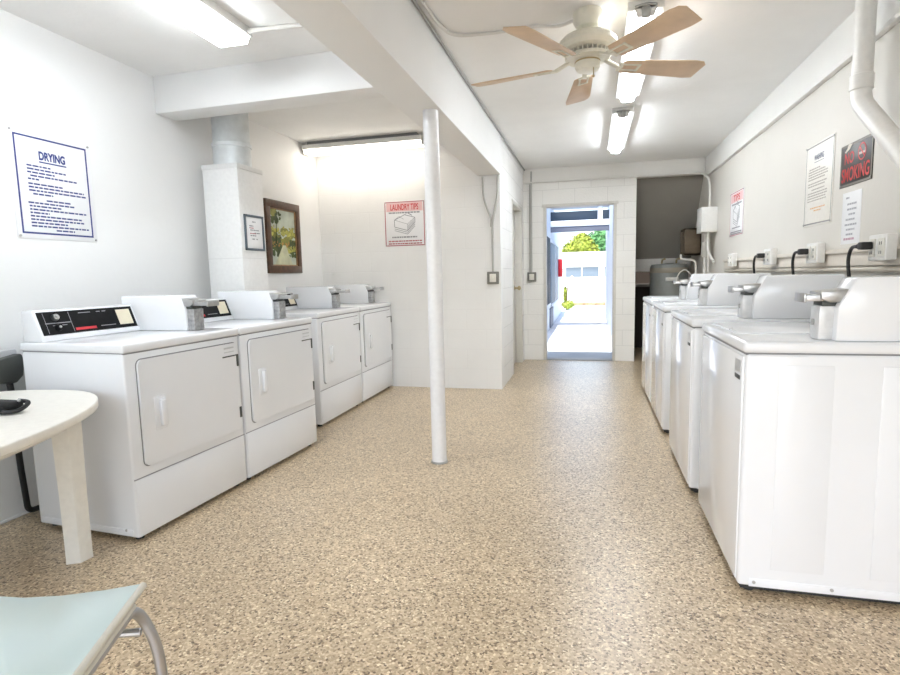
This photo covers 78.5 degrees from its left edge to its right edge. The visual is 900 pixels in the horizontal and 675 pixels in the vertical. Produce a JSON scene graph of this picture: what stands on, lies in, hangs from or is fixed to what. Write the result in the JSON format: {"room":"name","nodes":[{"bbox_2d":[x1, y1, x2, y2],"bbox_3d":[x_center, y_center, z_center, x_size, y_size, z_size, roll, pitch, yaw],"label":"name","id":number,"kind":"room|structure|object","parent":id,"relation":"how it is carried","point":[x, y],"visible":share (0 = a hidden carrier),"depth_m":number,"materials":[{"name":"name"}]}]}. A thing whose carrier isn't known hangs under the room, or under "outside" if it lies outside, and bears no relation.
{"room":"laundry","nodes":[
{"label":"laundry","id":0,"kind":"room"},
{"bbox_2d":[0,9,322,521],"bbox_3d":[-2.316,-0.325,2.551,0.150,2.507,7.350,0,7,14],"label":"wall","id":1,"kind":"structure","parent":0,"point":[147,175],"depth_m":3.32,"materials":[{"name":"white paint"}]},
{"bbox_2d":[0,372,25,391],"bbox_3d":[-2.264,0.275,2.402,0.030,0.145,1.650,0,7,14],"label":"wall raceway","id":2,"kind":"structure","parent":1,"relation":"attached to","point":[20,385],"depth_m":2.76,"materials":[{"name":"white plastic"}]},
{"bbox_2d":[0,349,23,390],"bbox_3d":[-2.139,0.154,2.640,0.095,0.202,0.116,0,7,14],"label":"chair","id":3,"kind":"object","parent":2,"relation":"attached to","point":[11,367],"depth_m":2.64,"materials":[{"name":"grey plastic"}]},
{"bbox_2d":[0,511,29,524],"bbox_3d":[-2.209,0.914,2.672,0.012,0.012,7.050,0,7,14],"label":"baseboard","id":4,"kind":"structure","parent":1,"relation":"attached to","point":[25,512],"depth_m":2.76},
{"bbox_2d":[15,451,39,511],"bbox_3d":[-2.122,0.712,2.719,0.095,0.321,0.086,0,7,14],"label":"chair leg","id":5,"kind":"object","parent":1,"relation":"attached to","point":[19,456],"depth_m":2.74,"materials":[{"name":"grey plastic"}]},
{"bbox_2d":[6,125,97,241],"bbox_3d":[-2.126,-0.802,2.969,0.008,0.548,0.465,0,7,14],"label":"sign","id":6,"kind":"object","parent":1,"relation":"attached to","point":[51,177],"visible":1,"depth_m":2.94,"materials":[{"name":"white paper"}]},
{"bbox_2d":[26,164,88,232],"bbox_3d":[-2.121,-0.742,2.985,0.001,0.333,0.340,0,7,14],"label":"print","id":7,"kind":"object","parent":6,"relation":"attached to","point":[57,197],"depth_m":2.97},
{"bbox_2d":[153,51,384,120],"bbox_3d":[-1.100,-1.604,3.499,1.729,0.235,0.190,0,7,15],"label":"beam","id":8,"kind":"structure","parent":1,"relation":"attached to","point":[317,78],"depth_m":3.45,"materials":[{"name":"white paint"}]},
{"bbox_2d":[263,198,302,272],"bbox_3d":[-1.557,-0.934,5.158,0.030,0.660,0.585,0,7,14],"label":"landscape painting","id":9,"kind":"object","parent":1,"relation":"attached to","point":[281,219],"visible":0.99,"depth_m":5.14,"materials":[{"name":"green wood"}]},
{"bbox_2d":[316,136,503,388],"bbox_3d":[-0.420,-0.733,5.759,1.940,2.507,0.150,0,7,14],"label":"wall","id":10,"kind":"structure","parent":0,"point":[354,188],"depth_m":5.65,"materials":[{"name":"white paint"}]},
{"bbox_2d":[272,0,500,175],"bbox_3d":[-0.486,-1.368,1.960,0.227,0.385,7.050,0,7,14],"label":"beam","id":11,"kind":"structure","parent":10,"relation":"attached to","point":[389,44],"depth_m":2.72,"materials":[{"name":"white paint"}]},
{"bbox_2d":[384,200,425,246],"bbox_3d":[-0.464,-1.165,5.637,0.435,0.455,0.008,0,7,14],"label":"sign","id":12,"kind":"object","parent":10,"relation":"attached to","point":[404,220],"visible":1,"depth_m":5.64,"materials":[{"name":"white paper"}]},
{"bbox_2d":[389,211,419,213],"bbox_3d":[-0.470,-1.277,5.625,0.332,0.014,0.001,0,7,14],"label":"print","id":13,"kind":"object","parent":12,"relation":"attached to","point":[390,212],"depth_m":5.62},
{"bbox_2d":[389,240,421,244],"bbox_3d":[-0.459,-0.979,5.658,0.360,0.037,0.001,0,7,14],"label":"print","id":14,"kind":"object","parent":12,"relation":"attached to","point":[391,242],"depth_m":5.66},
{"bbox_2d":[482,175,498,283],"bbox_3d":[0.401,-1.052,5.407,0.172,1.052,0.052,0,7,14],"label":"light switch","id":15,"kind":"object","parent":10,"relation":"attached to","point":[492,277],"visible":1,"depth_m":5.41,"materials":[{"name":"white plastic"}]},
{"bbox_2d":[0,0,854,169],"bbox_3d":[-0.011,-1.731,2.819,4.470,0.120,9.320,0,7,14],"label":"ceiling","id":16,"kind":"structure","parent":0,"point":[747,48],"depth_m":3.44,"materials":[{"name":"white paint"}]},
{"bbox_2d":[143,0,251,48],"bbox_3d":[-1.326,-1.553,2.397,0.224,0.079,1.250,0,7,14],"label":"fluorescent light","id":17,"kind":"object","parent":16,"relation":"attached to","point":[206,18],"visible":0.86,"depth_m":2.72,"materials":[{"name":"white plastic"}]},
{"bbox_2d":[247,23,303,33],"bbox_3d":[-0.737,-1.642,2.899,0.719,0.042,0.052,0,7,7],"label":"conduit","id":18,"kind":"object","parent":16,"relation":"attached to","point":[292,25],"visible":0.41,"depth_m":2.92,"materials":[{"name":"white metal"}]},
{"bbox_2d":[302,132,423,156],"bbox_3d":[-0.847,-1.889,5.393,1.240,0.109,0.194,0,7,14],"label":"fluorescent light","id":19,"kind":"object","parent":16,"relation":"attached to","point":[403,140],"visible":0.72,"depth_m":5.32,"materials":[{"name":"white plastic"}]},
{"bbox_2d":[304,140,423,155],"bbox_3d":[-0.846,-1.854,5.396,1.216,0.038,0.167,0,7,14],"label":"diffuser","id":20,"kind":"object","parent":19,"relation":"attached to","point":[366,145],"depth_m":5.34,"materials":[{"name":"white plastic"}]},
{"bbox_2d":[421,0,572,36],"bbox_3d":[0.220,-1.674,2.959,0.834,0.028,0.338,-3,7,-15],"label":"conduit","id":21,"kind":"object","parent":16,"relation":"attached to","point":[424,4],"visible":0.94,"depth_m":2.98,"materials":[{"name":"white metal"}]},
{"bbox_2d":[471,5,704,104],"bbox_3d":[0.714,-1.525,2.910,1.250,0.342,1.238,0,7,14],"label":"ceiling fan","id":22,"kind":"object","parent":16,"relation":"hanging from","point":[587,47],"visible":1,"depth_m":2.79,"materials":[{"name":"beige wood"}]},
{"bbox_2d":[570,43,607,50],"bbox_3d":[0.721,-1.481,2.881,0.224,0.021,0.224,0,7,14],"label":"vent","id":23,"kind":"object","parent":22,"relation":"attached to","point":[573,46],"depth_m":2.78,"materials":[{"name":"white metal"}]},
{"bbox_2d":[607,106,633,153],"bbox_3d":[1.607,-1.939,5.239,0.175,0.085,1.532,0,7,14],"label":"fluorescent light","id":24,"kind":"object","parent":16,"relation":"attached to","point":[621,118],"visible":1,"depth_m":4.95,"materials":[{"name":"white plastic"}]},
{"bbox_2d":[610,114,629,152],"bbox_3d":[1.607,-1.923,5.241,0.112,0.038,1.426,0,7,14],"label":"diffuser","id":25,"kind":"object","parent":24,"relation":"attached to","point":[620,123],"depth_m":5.08,"materials":[{"name":"white plastic"}]},
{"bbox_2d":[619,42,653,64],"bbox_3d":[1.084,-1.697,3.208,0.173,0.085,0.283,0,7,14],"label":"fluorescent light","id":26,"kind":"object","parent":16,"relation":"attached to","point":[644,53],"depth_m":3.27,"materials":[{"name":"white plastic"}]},
{"bbox_2d":[620,8,657,101],"bbox_3d":[1.157,-1.709,3.449,0.112,0.038,1.436,0,7,14],"label":"diffuser","id":27,"kind":"object","parent":26,"relation":"attached to","point":[630,84],"depth_m":3.31,"materials":[{"name":"white plastic"}]},
{"bbox_2d":[849,0,899,170],"bbox_3d":[1.880,-0.881,2.257,0.098,1.527,0.957,0,7,13],"label":"drain pipe","id":28,"kind":"object","parent":16,"relation":"attached to","point":[874,118],"visible":1,"depth_m":2.58,"materials":[{"name":"white plastic"}]},
{"bbox_2d":[0,348,899,674],"bbox_3d":[0.212,0.802,3.756,4.470,0.120,10.650,0,7,14],"label":"floor","id":29,"kind":"structure","parent":0,"point":[562,530],"depth_m":2.25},
{"bbox_2d":[0,390,98,564],"bbox_3d":[-1.883,0.708,1.350,1.150,0.705,2.260,0,7,8],"label":"plastic table","id":30,"kind":"object","parent":29,"relation":"on","point":[57,415],"visible":0.98,"depth_m":2.25,"materials":[{"name":"white plastic"}]},
{"bbox_2d":[0,398,30,413],"bbox_3d":[-1.631,0.247,2.005,0.204,0.052,0.088,0,7,14],"label":"strap","id":31,"kind":"object","parent":30,"relation":"on","point":[6,406],"visible":1,"depth_m":1.97,"materials":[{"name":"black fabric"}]},
{"bbox_2d":[0,582,167,674],"bbox_3d":[-0.972,0.642,1.055,0.875,0.862,0.639,0,7,14],"label":"plastic chair","id":32,"kind":"object","parent":29,"relation":"on","point":[72,634],"visible":1,"depth_m":1.16,"materials":[{"name":"plastic"}]},
{"bbox_2d":[20,295,246,538],"bbox_3d":[-1.571,0.337,2.849,0.650,1.090,0.752,1,7,18],"label":"dryer","id":33,"kind":"object","parent":29,"relation":"on","point":[164,437],"visible":1,"depth_m":2.60,"materials":[{"name":"white metal"}]},
{"bbox_2d":[21,304,139,341],"bbox_3d":[-1.845,-0.080,2.789,0.123,0.145,0.538,1,7,18],"label":"control panel","id":34,"kind":"object","parent":33,"relation":"attached to","point":[46,325],"depth_m":2.71,"materials":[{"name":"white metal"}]},
{"bbox_2d":[201,113,267,297],"bbox_3d":[-1.584,-0.521,4.134,0.296,2.505,0.315,0,7,14],"label":"enclosure","id":35,"kind":"object","parent":29,"relation":"on","point":[233,189],"visible":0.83,"depth_m":3.96,"materials":[{"name":"paint"}]},
{"bbox_2d":[243,214,264,250],"bbox_3d":[-1.444,-0.772,4.071,0.012,0.258,0.237,0,7,14],"label":"framed notice","id":36,"kind":"object","parent":35,"relation":"attached to","point":[253,225],"visible":1,"depth_m":4.07,"materials":[{"name":"paper"}]},
{"bbox_2d":[202,290,316,479],"bbox_3d":[-1.339,0.251,3.563,0.650,1.090,0.752,1,7,18],"label":"dryer","id":37,"kind":"object","parent":29,"relation":"on","point":[275,353],"visible":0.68,"depth_m":3.48,"materials":[{"name":"white metal"}]},
{"bbox_2d":[204,298,232,322],"bbox_3d":[-1.614,-0.167,3.503,0.123,0.145,0.538,1,7,18],"label":"control panel","id":38,"kind":"object","parent":37,"relation":"attached to","point":[223,312],"depth_m":3.65,"materials":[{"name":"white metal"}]},
{"bbox_2d":[284,286,361,426],"bbox_3d":[-1.197,0.118,4.698,0.650,1.090,0.805,0,7,14],"label":"dryer","id":39,"kind":"object","parent":29,"relation":"on","point":[335,329],"visible":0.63,"depth_m":4.59,"materials":[{"name":"white metal"}]},
{"bbox_2d":[284,292,298,309],"bbox_3d":[-1.472,-0.296,4.616,0.123,0.145,0.576,0,7,14],"label":"control panel","id":40,"kind":"object","parent":39,"relation":"attached to","point":[290,304],"depth_m":4.81,"materials":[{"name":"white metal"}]},
{"bbox_2d":[328,284,392,402],"bbox_3d":[-0.996,0.025,5.485,0.650,1.090,0.805,0,7,14],"label":"dryer","id":41,"kind":"object","parent":29,"relation":"on","point":[375,320],"visible":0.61,"depth_m":5.43,"materials":[{"name":"white metal"}]},
{"bbox_2d":[423,109,447,464],"bbox_3d":[-0.090,-0.272,3.341,0.104,2.121,0.104,0,7,14],"label":"support column","id":42,"kind":"structure","parent":29,"relation":"on","point":[430,116],"depth_m":3.30,"materials":[{"name":"white metal"}]},
{"bbox_2d":[650,258,688,295],"bbox_3d":[2.943,-0.403,7.427,0.486,1.322,0.490,0,7,14],"label":"water heater","id":43,"kind":"object","parent":29,"relation":"on","point":[662,275],"visible":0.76,"depth_m":7.19,"materials":[{"name":"grey metal"}]},
{"bbox_2d":[676,254,696,280],"bbox_3d":[3.031,-0.836,7.062,0.241,0.460,0.060,0,7,14],"label":"gas pipe","id":44,"kind":"object","parent":43,"relation":"attached to","point":[681,258],"visible":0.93,"depth_m":7.02,"materials":[{"name":"white metal"}]},
{"bbox_2d":[642,273,737,401],"bbox_3d":[2.130,-0.007,4.966,0.688,1.128,0.752,0,7,14],"label":"washer","id":45,"kind":"object","parent":29,"relation":"on","point":[686,292],"visible":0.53,"depth_m":4.75,"materials":[{"name":"white metal"}]},
{"bbox_2d":[651,273,770,432],"bbox_3d":[1.922,0.090,4.148,0.688,1.128,0.752,0,7,14],"label":"washer","id":46,"kind":"object","parent":29,"relation":"on","point":[713,293],"visible":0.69,"depth_m":3.88,"materials":[{"name":"white metal"}]},
{"bbox_2d":[669,274,844,492],"bbox_3d":[1.650,0.217,3.084,0.688,1.128,0.752,0,7,14],"label":"washer","id":47,"kind":"object","parent":29,"relation":"on","point":[771,298],"visible":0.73,"depth_m":2.81,"materials":[{"name":"white metal"}]},
{"bbox_2d":[698,276,899,603],"bbox_3d":[1.440,0.323,2.200,0.688,1.128,0.752,0,7,14],"label":"washer","id":48,"kind":"object","parent":29,"relation":"on","point":[799,485],"visible":1,"depth_m":1.88,"materials":[{"name":"white metal"}]},
{"bbox_2d":[502,139,560,385],"bbox_3d":[1.827,-1.409,10.846,0.180,2.600,10.900,0,7,14],"label":"wall","id":49,"kind":"structure","parent":0,"point":[512,172],"depth_m":6.09,"materials":[{"name":"white paint"}]},
{"bbox_2d":[412,0,524,170],"bbox_3d":[0.186,-1.806,4.090,0.016,0.016,6.380,0,7,14],"label":"conduit","id":50,"kind":"object","parent":49,"relation":"attached to","point":[414,1],"visible":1,"depth_m":3.53,"materials":[{"name":"white metal"}]},
{"bbox_2d":[512,199,522,373],"bbox_3d":[0.763,-0.617,6.744,0.139,2.000,0.900,0,7,14],"label":"door","id":51,"kind":"structure","parent":49,"relation":"in","point":[516,209],"depth_m":7.08,"materials":[{"name":"paint"}]},
{"bbox_2d":[547,234,550,307],"bbox_3d":[1.856,-1.271,10.517,0.040,1.380,1.550,0,7,14],"label":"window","id":52,"kind":"structure","parent":49,"relation":"in","point":[548,236],"depth_m":10.72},
{"bbox_2d":[549,306,552,327],"bbox_3d":[2.186,-0.444,11.856,0.030,0.400,0.800,0,7,14],"label":"panel","id":53,"kind":"object","parent":49,"relation":"attached to","point":[551,308],"visible":1,"depth_m":11.62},
{"bbox_2d":[550,240,558,305],"bbox_3d":[2.474,-1.512,12.954,0.035,1.380,2.780,0,7,14],"label":"window","id":54,"kind":"structure","parent":49,"relation":"in","point":[554,247],"depth_m":12.37,"materials":[{"name":"glass"}]},
{"bbox_2d":[558,259,562,276],"bbox_3d":[2.870,-1.804,14.298,0.135,0.454,0.350,0,7,14],"label":"sign","id":55,"kind":"object","parent":49,"relation":"attached to","point":[560,261],"visible":0.88,"depth_m":14.14,"materials":[{"name":"red paint"}]},
{"bbox_2d":[551,210,597,220],"bbox_3d":[2.532,-2.546,11.543,1.090,0.190,0.050,0,7,14],"label":"window","id":56,"kind":"structure","parent":49,"relation":"attached to","point":[590,214],"depth_m":11.50,"materials":[{"name":"blue glass"}]},
{"bbox_2d":[547,305,611,357],"bbox_3d":[3.203,-0.365,13.461,1.270,0.115,12.430,0,7,14],"label":"walkway","id":57,"kind":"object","parent":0,"point":[580,331],"visible":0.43,"depth_m":10.30,"materials":[{"name":"concrete"}]},
{"bbox_2d":[561,281,574,309],"bbox_3d":[3.691,-1.302,17.201,0.434,0.934,0.640,0,7,14],"label":"leafy shrub","id":58,"kind":"object","parent":57,"relation":"on","point":[568,304],"visible":1,"depth_m":17.19,"materials":[{"name":"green plant"}]},
{"bbox_2d":[551,205,608,210],"bbox_3d":[3.205,-2.786,11.525,2.500,0.080,0.600,0,7,14],"label":"ceiling","id":59,"kind":"structure","parent":0,"point":[588,207],"depth_m":11.74,"materials":[{"name":"white paint"}]},
{"bbox_2d":[605,205,612,336],"bbox_3d":[3.132,-1.399,10.499,0.220,2.600,6.930,0,7,14],"label":"wall","id":60,"kind":"structure","parent":0,"point":[609,233],"depth_m":10.96,"materials":[{"name":"white paint"}]},
{"bbox_2d":[551,225,608,232],"bbox_3d":[2.787,-2.277,11.515,1.500,0.110,0.060,0,7,14],"label":"trim","id":61,"kind":"structure","parent":60,"relation":"attached to","point":[593,227],"depth_m":11.51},
{"bbox_2d":[551,206,608,226],"bbox_3d":[2.755,-2.530,11.488,1.550,0.400,0.110,0,7,14],"label":"trim","id":62,"kind":"structure","parent":60,"relation":"attached to","point":[600,221],"depth_m":11.44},
{"bbox_2d":[603,209,608,218],"bbox_3d":[3.220,-2.542,11.368,0.130,0.190,0.050,0,7,14],"label":"trim","id":63,"kind":"structure","parent":60,"relation":"attached to","point":[605,212],"depth_m":11.34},
{"bbox_2d":[523,161,705,360],"bbox_3d":[2.017,-0.948,7.159,2.370,2.507,0.150,0,7,14],"label":"wall","id":64,"kind":"structure","parent":0,"point":[623,190],"depth_m":7.11,"materials":[{"name":"white brick"}]},
{"bbox_2d":[527,171,535,281],"bbox_3d":[1.071,-1.448,7.235,0.116,1.422,0.052,0,7,14],"label":"light switch","id":65,"kind":"object","parent":64,"relation":"attached to","point":[531,276],"visible":1,"depth_m":7.25,"materials":[{"name":"white plastic"}]},
{"bbox_2d":[547,357,611,360],"bbox_3d":[1.730,0.290,7.380,0.850,0.012,0.150,0,7,14],"label":"threshold","id":66,"kind":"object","parent":64,"relation":"attached to","point":[548,358],"depth_m":7.35,"materials":[{"name":"grey metal"}]},
{"bbox_2d":[542,201,618,360],"bbox_3d":[1.706,-0.722,7.260,0.960,2.050,0.180,0,7,14],"label":"trim","id":67,"kind":"structure","parent":64,"relation":"attached to","point":[601,203],"depth_m":7.16,"materials":[{"name":"paint"}]},
{"bbox_2d":[523,157,705,183],"bbox_3d":[2.022,-2.095,6.931,2.200,0.177,0.022,0,7,14],"label":"trim","id":68,"kind":"structure","parent":64,"relation":"attached to","point":[689,164],"depth_m":6.90,"materials":[{"name":"paint"}]},
{"bbox_2d":[524,172,710,206],"bbox_3d":[1.968,-1.753,6.719,2.163,0.488,0.490,0,7,14],"label":"conduit","id":69,"kind":"object","parent":64,"relation":"attached to","point":[687,173],"visible":0.95,"depth_m":6.83,"materials":[{"name":"white metal"}]},
{"bbox_2d":[634,272,649,347],"bbox_3d":[3.042,-0.646,8.316,0.950,1.600,0.150,0,7,14],"label":"wall","id":70,"kind":"structure","parent":0,"point":[640,277],"depth_m":8.30,"materials":[{"name":"brown paint"}]},
{"bbox_2d":[635,284,649,286],"bbox_3d":[2.983,-0.769,8.082,0.950,0.040,0.300,0,7,14],"label":"shelf","id":71,"kind":"object","parent":70,"relation":"attached to","point":[636,285],"visible":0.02,"depth_m":7.98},
{"bbox_2d":[636,175,703,258],"bbox_3d":[2.824,-1.577,7.439,0.950,1.357,0.930,0,7,14],"label":"wall","id":72,"kind":"structure","parent":0,"point":[665,206],"depth_m":7.35,"materials":[{"name":"beige paint"}]},
{"bbox_2d":[635,258,690,271],"bbox_3d":[2.931,-1.036,7.871,0.950,0.180,0.030,0,7,14],"label":"trim","id":73,"kind":"structure","parent":72,"relation":"attached to","point":[641,265],"depth_m":7.87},
{"bbox_2d":[688,22,899,278],"bbox_3d":[2.276,-0.490,3.075,0.150,2.507,10.650,0,7,14],"label":"wall","id":74,"kind":"structure","parent":0,"point":[771,168],"depth_m":3.69,"materials":[{"name":"white paint"}]},
{"bbox_2d":[680,228,701,255],"bbox_3d":[3.152,-1.248,7.213,0.200,0.340,0.340,0,7,14],"label":"wooden box","id":75,"kind":"object","parent":74,"relation":"attached to","point":[690,241],"visible":0.8,"depth_m":7.06,"materials":[{"name":"brown wood"}]},
{"bbox_2d":[697,206,717,273],"bbox_3d":[2.937,-1.064,6.304,0.166,0.829,0.310,0,7,14],"label":"electrical box","id":76,"kind":"object","parent":74,"relation":"attached to","point":[707,217],"visible":0.99,"depth_m":6.17,"materials":[{"name":"white plastic"}]},
{"bbox_2d":[729,187,744,236],"bbox_3d":[2.771,-1.201,5.326,0.008,0.425,0.500,0,7,14],"label":"sign","id":77,"kind":"object","parent":74,"relation":"attached to","point":[737,198],"visible":1,"depth_m":5.29,"materials":[{"name":"white paper"}]},
{"bbox_2d":[730,226,740,234],"bbox_3d":[2.775,-1.039,5.347,0.001,0.069,0.414,0,7,14],"label":"print","id":78,"kind":"object","parent":77,"relation":"attached to","point":[734,230],"depth_m":5.35},
{"bbox_2d":[704,0,899,176],"bbox_3d":[1.997,-1.543,2.330,0.035,0.235,9.020,0,7,14],"label":"ceiling beam","id":79,"kind":"structure","parent":74,"relation":"attached to","point":[834,53],"depth_m":3.60,"materials":[{"name":"paint"}]},
{"bbox_2d":[723,243,899,268],"bbox_3d":[2.242,-0.476,3.319,0.035,0.095,5.000,0,7,14],"label":"wall ledge","id":80,"kind":"object","parent":74,"relation":"attached to","point":[835,257],"visible":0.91,"depth_m":3.22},
{"bbox_2d":[728,253,736,265],"bbox_3d":[2.692,-0.740,5.251,0.051,0.120,0.170,0,7,14],"label":"outlet box","id":81,"kind":"object","parent":80,"relation":"attached to","point":[732,258],"visible":1,"depth_m":5.17,"materials":[{"name":"white plastic"}]},
{"bbox_2d":[763,248,776,264],"bbox_3d":[2.412,-0.609,4.154,0.051,0.120,0.170,0,7,14],"label":"outlet box","id":82,"kind":"object","parent":80,"relation":"attached to","point":[770,258],"visible":0.98,"depth_m":4.08,"materials":[{"name":"white plastic"}]},
{"bbox_2d":[753,253,764,273],"bbox_3d":[2.392,-0.545,4.284,0.050,0.214,0.190,0,7,14],"label":"power cord","id":83,"kind":"object","parent":82,"relation":"attached to","point":[758,255],"visible":0.81,"depth_m":4.22,"materials":[{"name":"black rubber"}]},
{"bbox_2d":[766,251,769,261],"bbox_3d":[2.381,-0.604,4.118,0.006,0.084,0.060,0,7,14],"label":"receptacle","id":84,"kind":"object","parent":82,"relation":"attached to","point":[767,252],"depth_m":4.11,"materials":[{"name":"plastic"}]},
{"bbox_2d":[806,242,825,262],"bbox_3d":[2.198,-0.509,3.316,0.051,0.120,0.170,0,7,14],"label":"outlet box","id":85,"kind":"object","parent":80,"relation":"attached to","point":[816,253],"visible":0.97,"depth_m":3.25,"materials":[{"name":"white plastic"}]},
{"bbox_2d":[791,249,808,274],"bbox_3d":[2.178,-0.445,3.447,0.050,0.214,0.190,0,7,14],"label":"power cord","id":86,"kind":"object","parent":85,"relation":"attached to","point":[799,251],"visible":0.81,"depth_m":3.46,"materials":[{"name":"black rubber"}]},
{"bbox_2d":[806,246,810,259],"bbox_3d":[2.188,-0.514,3.362,0.006,0.084,0.060,0,7,14],"label":"receptacle","id":87,"kind":"object","parent":85,"relation":"attached to","point":[808,257],"depth_m":3.34,"materials":[{"name":"plastic"}]},
{"bbox_2d":[811,246,815,259],"bbox_3d":[2.167,-0.504,3.281,0.006,0.084,0.060,0,7,14],"label":"receptacle","id":88,"kind":"object","parent":85,"relation":"attached to","point":[813,248],"depth_m":3.27,"materials":[{"name":"plastic"}]},
{"bbox_2d":[868,233,897,260],"bbox_3d":[2.005,-0.418,2.556,0.051,0.120,0.170,0,7,14],"label":"outlet box","id":89,"kind":"object","parent":80,"relation":"attached to","point":[884,245],"visible":0.98,"depth_m":2.50,"materials":[{"name":"white plastic"}]},
{"bbox_2d":[846,242,872,276],"bbox_3d":[1.984,-0.354,2.686,0.050,0.214,0.190,0,7,14],"label":"power cord","id":90,"kind":"object","parent":89,"relation":"attached to","point":[861,245],"visible":0.87,"depth_m":2.68,"materials":[{"name":"black rubber"}]},
{"bbox_2d":[868,239,875,256],"bbox_3d":[1.994,-0.423,2.601,0.006,0.084,0.060,0,7,14],"label":"receptacle","id":91,"kind":"object","parent":89,"relation":"attached to","point":[871,252],"depth_m":2.58,"materials":[{"name":"plastic"}]},
{"bbox_2d":[877,238,884,256],"bbox_3d":[1.973,-0.414,2.521,0.006,0.084,0.060,0,7,14],"label":"receptacle","id":92,"kind":"object","parent":89,"relation":"attached to","point":[880,241],"depth_m":2.52,"materials":[{"name":"plastic"}]},
{"bbox_2d":[724,266,899,271],"bbox_3d":[2.219,-0.403,3.282,0.027,0.027,4.900,0,7,14],"label":"pipe","id":93,"kind":"object","parent":74,"relation":"attached to","point":[886,268],"visible":1,"depth_m":3.16,"materials":[{"name":"white metal"}]},
{"bbox_2d":[803,132,835,227],"bbox_3d":[2.284,-0.956,3.416,0.008,0.510,0.440,0,7,14],"label":"sign","id":94,"kind":"object","parent":74,"relation":"attached to","point":[820,157],"visible":1,"depth_m":3.39,"materials":[{"name":"paper"}]},
{"bbox_2d":[807,166,827,202],"bbox_3d":[2.286,-0.958,3.425,0.001,0.206,0.300,0,7,14],"label":"print","id":95,"kind":"object","parent":94,"relation":"attached to","point":[817,176],"depth_m":3.42},
{"bbox_2d":[840,188,862,244],"bbox_3d":[2.176,-0.650,2.988,0.002,0.280,0.225,0,7,14],"label":"paper notice","id":96,"kind":"object","parent":74,"relation":"attached to","point":[852,201],"visible":0.98,"depth_m":2.98,"materials":[{"name":"white paper"}]},
{"bbox_2d":[845,197,856,235],"bbox_3d":[2.175,-0.661,2.987,0.001,0.208,0.140,0,7,14],"label":"print","id":97,"kind":"object","parent":96,"relation":"on","point":[850,202],"depth_m":2.99},
{"bbox_2d":[839,134,874,188],"bbox_3d":[2.161,-0.933,2.932,0.008,0.228,0.372,0,7,14],"label":"no smoking sign","id":98,"kind":"object","parent":74,"relation":"attached to","point":[857,157],"visible":0.91,"depth_m":2.91,"materials":[{"name":"paper"}]},
{"bbox_3d":[6.498,-1.776,25.516,24.000,0.130,37.280,0,7,14],"label":"yard","id":99,"kind":"structure","parent":0,"visible":0},
{"bbox_2d":[561,232,599,252],"bbox_3d":[7.093,-4.054,29.916,2.034,3.329,1.687,0,7,14],"label":"leafy tree","id":100,"kind":"object","parent":99,"relation":"on","point":[582,242],"visible":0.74,"depth_m":29.34,"materials":[{"name":"green plant"}]},
{"bbox_2d":[561,302,604,305],"bbox_3d":[5.008,-1.204,19.669,8.000,0.120,0.400,0,7,14],"label":"mulch bed","id":101,"kind":"object","parent":99,"relation":"on","point":[575,303],"visible":0.07,"depth_m":19.49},
{"bbox_2d":[561,276,604,301],"bbox_3d":[5.143,-1.715,19.885,7.370,1.080,0.120,0,7,14],"label":"fence","id":102,"kind":"object","parent":99,"relation":"on","point":[583,286],"visible":0.1,"depth_m":19.93,"materials":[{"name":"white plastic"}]},
{"bbox_2d":[561,251,605,297],"bbox_3d":[6.520,-2.886,25.575,12.600,2.060,3.500,0,7,14],"label":"building","id":103,"kind":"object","parent":99,"relation":"on","point":[575,264],"visible":0.16,"depth_m":23.98,"materials":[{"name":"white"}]},
{"bbox_2d":[588,231,605,250],"bbox_3d":[9.774,-4.895,32.265,3.893,4.346,2.519,0,7,14],"label":"leafy tree","id":104,"kind":"object","parent":99,"relation":"on","point":[599,237],"visible":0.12,"depth_m":31.69,"materials":[{"name":"green plant"}]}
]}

